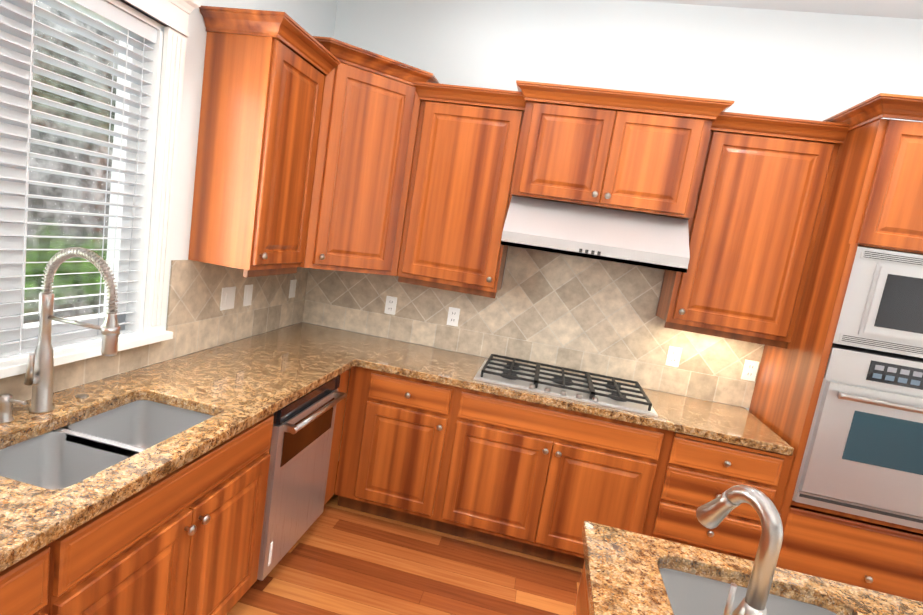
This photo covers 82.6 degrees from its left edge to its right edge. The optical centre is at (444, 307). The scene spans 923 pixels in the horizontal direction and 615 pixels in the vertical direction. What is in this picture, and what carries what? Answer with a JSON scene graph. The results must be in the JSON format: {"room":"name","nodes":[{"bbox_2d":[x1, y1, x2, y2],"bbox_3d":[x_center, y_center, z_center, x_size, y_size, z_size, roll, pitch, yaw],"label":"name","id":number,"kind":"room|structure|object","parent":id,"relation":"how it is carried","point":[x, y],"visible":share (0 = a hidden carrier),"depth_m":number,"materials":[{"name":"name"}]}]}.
{"room":"kitchen","nodes":[
{"label":"kitchen","id":0,"kind":"room"},
{"bbox_2d":[51,0,337,431],"bbox_3d":[-1.656,-0.156,0.086,0.140,3.080,7.000,10,8,10],"label":"wall","id":1,"kind":"structure","parent":0,"point":[314,17],"depth_m":2.25,"materials":[{"name":"paint"}]},
{"bbox_2d":[0,0,156,358],"bbox_3d":[-1.295,-0.400,1.602,0.064,1.222,0.950,10,8,10],"label":"window blinds","id":2,"kind":"object","parent":1,"relation":"in","point":[119,24],"depth_m":1.74,"materials":[{"name":"white plastic"}]},
{"bbox_2d":[0,0,163,361],"bbox_3d":[-1.321,-0.438,1.603,0.140,1.190,0.990,10,8,10],"label":"window","id":3,"kind":"structure","parent":1,"relation":"in","point":[140,258],"depth_m":1.95,"materials":[{"name":"white"}]},
{"bbox_2d":[0,0,200,378],"bbox_3d":[-1.250,-0.481,1.579,0.132,1.362,1.246,10,8,10],"label":"window frame","id":4,"kind":"structure","parent":1,"relation":"in","point":[171,16],"depth_m":2.07,"materials":[{"name":"white wood"}]},
{"bbox_2d":[0,260,308,403],"bbox_3d":[-1.371,0.106,1.442,0.008,0.444,4.299,10,8,10],"label":"tile backsplash","id":5,"kind":"structure","parent":1,"relation":"attached to","point":[198,320],"depth_m":2.48,"materials":[{"name":"beige tile"}]},
{"bbox_2d":[220,286,235,310],"bbox_3d":[-1.103,-0.049,2.674,0.008,0.115,0.110,10,8,10],"label":"light switch","id":6,"kind":"object","parent":5,"relation":"attached to","point":[227,297],"depth_m":2.67,"materials":[{"name":"white plastic"}]},
{"bbox_2d":[243,284,252,305],"bbox_3d":[-1.067,-0.068,2.849,0.008,0.115,0.072,10,8,10],"label":"light switch","id":7,"kind":"object","parent":5,"relation":"attached to","point":[248,290],"depth_m":2.84,"materials":[{"name":"white plastic"}]},
{"bbox_2d":[289,279,296,297],"bbox_3d":[-0.966,-0.122,3.337,0.008,0.115,0.072,10,8,10],"label":"light switch","id":8,"kind":"object","parent":5,"relation":"attached to","point":[292,289],"depth_m":3.33,"materials":[{"name":"white plastic"}]},
{"bbox_2d":[188,6,340,276],"bbox_3d":[-0.842,-0.702,2.454,0.383,1.082,0.558,10,8,10],"label":"upper cabinet","id":9,"kind":"object","parent":1,"relation":"attached to","point":[264,72],"visible":1,"depth_m":2.27,"materials":[{"name":"brown wood"}]},
{"bbox_2d":[226,461,582,614],"bbox_3d":[0.796,1.843,-0.110,5.650,0.050,7.180,10,8,10],"label":"floor","id":10,"kind":"structure","parent":0,"point":[336,559],"depth_m":2.55,"materials":[{"name":"brown wood"}]},
{"bbox_2d":[0,531,71,614],"bbox_3d":[-1.296,0.911,0.893,0.628,0.872,0.779,10,8,10],"label":"base cabinet","id":11,"kind":"object","parent":10,"relation":"on","point":[37,584],"depth_m":1.13,"materials":[{"name":"brown wood"}]},
{"bbox_2d":[68,413,273,614],"bbox_3d":[-1.124,0.819,1.726,0.628,0.872,0.932,10,8,10],"label":"base cabinet","id":12,"kind":"object","parent":10,"relation":"on","point":[185,539],"depth_m":1.61,"materials":[{"name":"brown wood"}]},
{"bbox_2d":[324,369,349,504],"bbox_3d":[-0.956,0.723,2.582,0.607,0.872,0.822,10,8,10],"label":"base cabinet","id":13,"kind":"object","parent":10,"relation":"on","point":[344,378],"depth_m":2.86,"materials":[{"name":"brown wood"}]},
{"bbox_2d":[0,322,391,571],"bbox_3d":[-1.096,0.400,1.417,0.650,0.040,4.298,10,8,10],"label":"countertop","id":14,"kind":"structure","parent":13,"relation":"on","point":[233,388],"depth_m":1.88,"materials":[{"name":"stone"}]},
{"bbox_2d":[0,394,26,422],"bbox_3d":[-1.265,0.296,1.534,0.092,0.080,0.044,10,8,10],"label":"soap dispenser","id":15,"kind":"object","parent":14,"relation":"on","point":[7,401],"visible":1,"depth_m":1.53,"materials":[{"name":"silver metal"}]},
{"bbox_2d":[24,247,119,413],"bbox_3d":[-1.122,0.082,1.573,0.290,0.530,0.104,10,8,10],"label":"spring faucet","id":16,"kind":"object","parent":14,"relation":"on","point":[39,374],"visible":1,"depth_m":1.58,"materials":[{"name":"silver metal"}]},
{"bbox_2d":[75,394,88,397],"bbox_3d":[-1.241,0.300,1.796,0.040,0.006,0.040,10,8,10],"label":"cover","id":17,"kind":"object","parent":14,"relation":"on","point":[81,395],"visible":1,"depth_m":1.79,"materials":[{"name":"silver metal"}]},
{"bbox_2d":[0,400,212,488],"bbox_3d":[-1.038,0.504,1.613,0.423,0.200,0.724,10,8,10],"label":"double sink","id":18,"kind":"object","parent":14,"relation":"in","point":[73,454],"visible":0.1,"depth_m":1.62,"materials":[{"name":"silver metal"}]},
{"bbox_2d":[257,375,346,579],"bbox_3d":[-0.902,0.695,2.473,0.648,0.764,0.600,10,8,10],"label":"dishwasher","id":19,"kind":"object","parent":13,"relation":"in","point":[301,440],"visible":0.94,"depth_m":2.33,"materials":[{"name":"grey metal"}]},
{"bbox_2d":[335,366,458,529],"bbox_3d":[-0.228,0.752,3.160,0.598,0.872,0.628,10,8,10],"label":"base cabinet","id":20,"kind":"object","parent":10,"relation":"on","point":[395,447],"depth_m":2.85,"materials":[{"name":"brown wood"}]},
{"bbox_2d":[435,388,674,568],"bbox_3d":[0.577,0.896,3.009,1.065,0.872,0.628,10,8,10],"label":"base cabinet","id":21,"kind":"object","parent":10,"relation":"on","point":[534,479],"depth_m":2.70,"materials":[{"name":"brown wood"}]},
{"bbox_2d":[356,339,793,455],"bbox_3d":[0.637,0.447,2.936,2.148,0.040,0.650,10,8,10],"label":"countertop","id":22,"kind":"structure","parent":21,"relation":"on","point":[712,420],"depth_m":2.74,"materials":[{"name":"stone"}]},
{"bbox_2d":[474,354,657,416],"bbox_3d":[0.656,0.405,2.922,0.930,0.050,0.515,10,8,10],"label":"gas cooktop","id":23,"kind":"object","parent":22,"relation":"in","point":[586,388],"visible":1,"depth_m":2.82,"materials":[{"name":"silver metal"}]},
{"bbox_2d":[573,560,589,614],"bbox_3d":[1.433,1.335,0.831,2.553,0.872,0.983,10,8,10],"label":"base cabinet","id":24,"kind":"object","parent":10,"relation":"on","point":[582,604],"visible":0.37,"depth_m":1.35,"materials":[{"name":"brown wood"}]},
{"bbox_2d":[582,521,922,614],"bbox_3d":[1.528,0.891,0.768,2.560,0.040,0.990,10,8,10],"label":"countertop","id":25,"kind":"structure","parent":24,"relation":"on","point":[623,573],"depth_m":1.31,"materials":[{"name":"stone"}]},
{"bbox_2d":[696,485,782,614],"bbox_3d":[0.556,0.509,1.017,0.122,0.348,0.194,10,8,10],"label":"island faucet","id":26,"kind":"object","parent":25,"relation":"on","point":[713,513],"visible":1,"depth_m":0.95,"materials":[{"name":"silver metal"}]},
{"bbox_2d":[659,569,836,614],"bbox_3d":[0.711,0.827,1.179,0.515,0.190,0.382,10,8,10],"label":"island sink","id":27,"kind":"object","parent":25,"relation":"in","point":[689,594],"visible":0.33,"depth_m":1.37,"materials":[{"name":"silver metal"}]},
{"bbox_2d":[651,432,793,560],"bbox_3d":[1.362,1.036,2.862,0.557,0.872,0.628,10,8,10],"label":"base cabinet","id":28,"kind":"object","parent":10,"relation":"on","point":[699,469],"depth_m":2.54,"materials":[{"name":"brown wood"}]},
{"bbox_2d":[749,93,922,601],"bbox_3d":[2.143,0.370,2.596,0.938,2.483,0.688,10,8,10],"label":"tall cabinet","id":29,"kind":"object","parent":10,"relation":"on","point":[874,198],"visible":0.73,"depth_m":2.42,"materials":[{"name":"brown wood"}]},
{"bbox_2d":[792,343,922,529],"bbox_3d":[2.105,0.581,2.592,0.752,0.745,0.660,10,8,10],"label":"built-in oven","id":30,"kind":"object","parent":29,"relation":"in","point":[863,455],"visible":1,"depth_m":2.36,"materials":[{"name":"silver metal"}]},
{"bbox_2d":[833,246,922,357],"bbox_3d":[2.202,-0.021,2.537,0.752,0.438,0.599,10,8,10],"label":"built-in microwave","id":31,"kind":"object","parent":29,"relation":"in","point":[882,308],"visible":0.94,"depth_m":2.30,"materials":[{"name":"silver metal"}]},
{"bbox_2d":[334,0,922,460],"bbox_3d":[1.736,-0.066,3.080,5.650,3.080,0.180,10,8,10],"label":"wall","id":32,"kind":"structure","parent":0,"point":[814,66],"depth_m":2.94,"materials":[{"name":"paint"}]},
{"bbox_2d":[301,36,439,275],"bbox_3d":[-0.528,-0.788,2.979,0.771,1.128,0.771,10,8,10],"label":"upper cabinet","id":33,"kind":"object","parent":32,"relation":"attached to","point":[369,119],"visible":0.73,"depth_m":2.79,"materials":[{"name":"brown wood"}]},
{"bbox_2d":[397,81,525,297],"bbox_3d":[0.104,-0.657,3.062,0.708,1.107,0.383,10,8,10],"label":"upper cabinet","id":34,"kind":"object","parent":32,"relation":"attached to","point":[463,167],"visible":0.79,"depth_m":2.93,"materials":[{"name":"brown wood"}]},
{"bbox_2d":[302,246,764,407],"bbox_3d":[0.474,-0.146,3.235,2.820,0.988,0.008,10,8,10],"label":"tile backsplash","id":35,"kind":"structure","parent":32,"relation":"attached to","point":[595,316],"depth_m":3.20,"materials":[{"name":"beige tile"}]},
{"bbox_2d":[384,296,396,314],"bbox_3d":[-0.351,-0.017,3.412,0.072,0.116,0.008,10,8,10],"label":"outlet","id":36,"kind":"object","parent":35,"relation":"attached to","point":[390,306],"depth_m":3.41,"materials":[{"name":"white plastic"}]},
{"bbox_2d":[446,307,459,326],"bbox_3d":[0.054,0.056,3.336,0.072,0.116,0.008,10,8,10],"label":"outlet","id":37,"kind":"object","parent":35,"relation":"attached to","point":[453,313],"depth_m":3.33,"materials":[{"name":"white plastic"}]},
{"bbox_2d":[665,346,681,366],"bbox_3d":[1.348,0.287,3.093,0.072,0.116,0.008,10,8,10],"label":"outlet","id":38,"kind":"object","parent":35,"relation":"attached to","point":[674,353],"depth_m":3.09,"materials":[{"name":"white plastic"}]},
{"bbox_2d":[741,359,758,381],"bbox_3d":[1.753,0.359,3.017,0.072,0.116,0.008,10,8,10],"label":"outlet","id":39,"kind":"object","parent":35,"relation":"attached to","point":[750,369],"depth_m":3.01,"materials":[{"name":"white plastic"}]},
{"bbox_2d":[511,80,734,218],"bbox_3d":[0.873,-0.821,2.843,1.040,0.558,0.463,10,8,10],"label":"upper cabinet","id":40,"kind":"object","parent":32,"relation":"attached to","point":[636,152],"visible":0.94,"depth_m":2.67,"materials":[{"name":"brown wood"}]},
{"bbox_2d":[500,196,689,272],"bbox_3d":[0.804,-0.410,2.869,0.918,0.271,0.511,10,8,10],"label":"range hood","id":41,"kind":"object","parent":40,"relation":"attached to","point":[640,239],"visible":1,"depth_m":2.69,"materials":[{"name":"silver metal"}]},
{"bbox_2d":[656,112,848,348],"bbox_3d":[1.577,-0.394,2.785,0.730,1.107,0.383,10,8,10],"label":"upper cabinet","id":42,"kind":"object","parent":32,"relation":"attached to","point":[755,219],"visible":0.9,"depth_m":2.65,"materials":[{"name":"brown wood"}]},
{"bbox_2d":[629,0,922,18],"bbox_3d":[1.265,-1.246,-0.548,5.650,0.100,7.180,10,8,10],"label":"ceiling","id":43,"kind":"structure","parent":0,"point":[910,9],"depth_m":2.70,"materials":[{"name":"paint"}]},
{"label":"outside","id":44,"kind":"structure","parent":0,"visible":0},
{"bbox_2d":[23,0,118,323],"bbox_3d":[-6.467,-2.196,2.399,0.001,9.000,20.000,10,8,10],"label":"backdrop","id":45,"kind":"structure","parent":44,"point":[70,218],"depth_m":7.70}
]}

